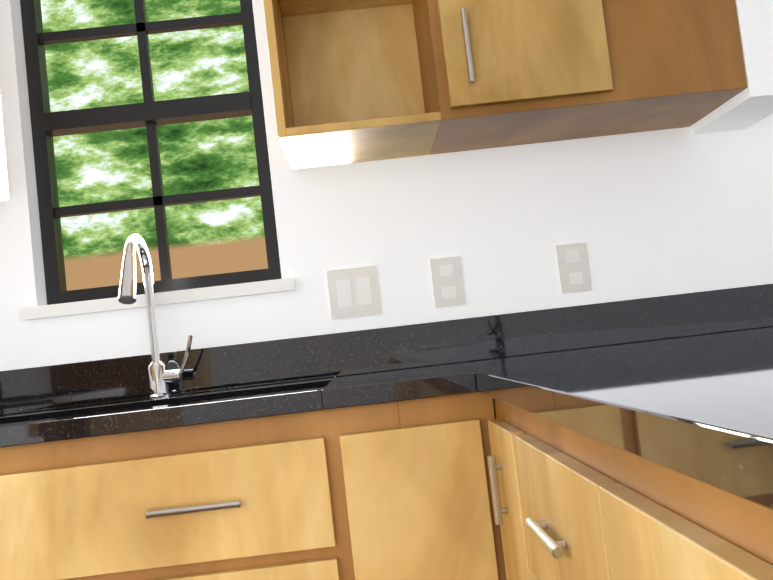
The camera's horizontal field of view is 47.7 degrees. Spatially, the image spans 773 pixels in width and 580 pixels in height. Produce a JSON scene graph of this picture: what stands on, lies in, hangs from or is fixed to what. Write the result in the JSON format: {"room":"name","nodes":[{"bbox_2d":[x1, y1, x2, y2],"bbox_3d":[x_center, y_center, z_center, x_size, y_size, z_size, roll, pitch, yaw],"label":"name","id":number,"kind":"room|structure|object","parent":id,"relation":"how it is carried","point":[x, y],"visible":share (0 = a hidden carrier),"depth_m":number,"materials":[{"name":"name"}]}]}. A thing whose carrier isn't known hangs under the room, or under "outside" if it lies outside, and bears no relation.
{"room":"kitchen","nodes":[
{"label":"kitchen","id":0,"kind":"room"},
{"bbox_2d":[0,0,772,370],"bbox_3d":[2.593,-0.570,2.227,9.450,2.770,0.150,-6,-4,-2],"label":"wall","id":1,"kind":"structure","parent":0,"point":[662,212],"depth_m":2.07,"materials":[{"name":"white paint"}]},
{"bbox_2d":[18,0,295,320],"bbox_3d":[-0.578,-0.419,2.106,0.630,0.923,0.145,-6,-4,-2],"label":"kitchen window","id":2,"kind":"structure","parent":1,"relation":"in","point":[147,117],"depth_m":2.14,"materials":[{"name":"black metal"}]},
{"bbox_2d":[326,265,381,319],"bbox_3d":[-0.076,0.006,2.046,0.118,0.115,0.009,-6,-4,-2],"label":"light switch","id":3,"kind":"object","parent":1,"relation":"attached to","point":[354,292],"visible":1,"depth_m":2.04,"materials":[{"name":"white plastic"}]},
{"bbox_2d":[263,0,614,169],"bbox_3d":[0.031,-0.743,1.923,0.690,0.834,0.358,-6,-4,-2],"label":"upper cabinet","id":4,"kind":"object","parent":1,"relation":"attached to","point":[355,81],"depth_m":1.85,"materials":[{"name":"brown wood"}]},
{"bbox_2d":[430,256,465,307],"bbox_3d":[0.144,-0.019,2.053,0.072,0.115,0.009,-6,-4,-2],"label":"electrical outlet","id":5,"kind":"object","parent":1,"relation":"attached to","point":[447,282],"visible":1,"depth_m":2.05,"materials":[{"name":"white plastic"}]},
{"bbox_2d":[556,242,591,293],"bbox_3d":[0.442,-0.052,2.062,0.072,0.115,0.009,-6,-4,-2],"label":"electrical outlet","id":6,"kind":"object","parent":1,"relation":"attached to","point":[573,267],"visible":1,"depth_m":2.06,"materials":[{"name":"white plastic"}]},
{"bbox_2d":[691,0,772,134],"bbox_3d":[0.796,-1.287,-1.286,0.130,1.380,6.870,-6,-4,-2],"label":"range hood","id":7,"kind":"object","parent":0,"point":[751,104],"depth_m":1.79,"materials":[{"name":"white paint"}]},
{"bbox_2d":[579,0,747,138],"bbox_3d":[0.592,-0.993,-0.875,0.312,0.854,5.997,-6,-4,-2],"label":"upper cabinet","id":8,"kind":"object","parent":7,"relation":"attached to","point":[662,64],"depth_m":1.78,"materials":[{"name":"brown wood"}]},
{"bbox_3d":[2.835,0.623,-1.365,9.450,0.100,7.170,-6,-4,-2],"label":"floor","id":9,"kind":"structure","parent":0,"visible":0},
{"bbox_2d":[0,392,506,579],"bbox_3d":[-0.809,0.735,1.661,2.064,0.882,0.648,-6,-4,-2],"label":"base cabinet","id":10,"kind":"object","parent":9,"relation":"on","point":[399,490],"visible":0.85,"depth_m":1.40,"materials":[{"name":"brown wood"}]},
{"bbox_2d":[0,321,447,447],"bbox_3d":[-0.881,0.341,1.690,2.010,0.347,0.638,-6,-4,-2],"label":"countertop","id":11,"kind":"structure","parent":10,"relation":"on","point":[95,398],"depth_m":2.00,"materials":[{"name":"black stone"}]},
{"bbox_2d":[118,234,192,398],"bbox_3d":[-0.488,0.052,1.848,0.110,0.355,0.234,-6,-4,-2],"label":"faucet","id":12,"kind":"object","parent":11,"relation":"on","point":[160,376],"visible":1,"depth_m":1.92,"materials":[{"name":"silver metal"}]},
{"bbox_2d":[487,398,514,579],"bbox_3d":[0.531,0.557,1.265,0.650,0.882,0.236,-6,-4,-2],"label":"base cabinet","id":13,"kind":"object","parent":9,"relation":"on","point":[495,461],"depth_m":1.30,"materials":[{"name":"brown wood"}]},
{"bbox_2d":[495,399,772,579],"bbox_3d":[0.544,0.520,0.714,0.650,0.882,0.869,-6,-4,-2],"label":"base cabinet","id":14,"kind":"object","parent":9,"relation":"on","point":[569,504],"depth_m":0.72,"materials":[{"name":"brown wood"}]},
{"bbox_2d":[440,284,772,509],"bbox_3d":[0.796,-0.022,-1.029,1.238,0.347,6.188,-6,-4,-2],"label":"countertop","id":15,"kind":"structure","parent":14,"relation":"on","point":[681,383],"depth_m":1.01,"materials":[{"name":"black stone"}]},
{"bbox_3d":[-1.946,-0.281,-1.415,0.150,2.770,6.870,-6,-4,-2],"label":"wall","id":16,"kind":"structure","parent":0,"visible":0},
{"bbox_2d":[0,93,9,200],"bbox_3d":[-1.254,-0.609,1.714,0.762,0.834,0.697,-6,-4,-2],"label":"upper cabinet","id":17,"kind":"object","parent":16,"relation":"attached to","point":[4,191],"visible":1,"depth_m":1.90,"materials":[{"name":"white wood"}]}
]}

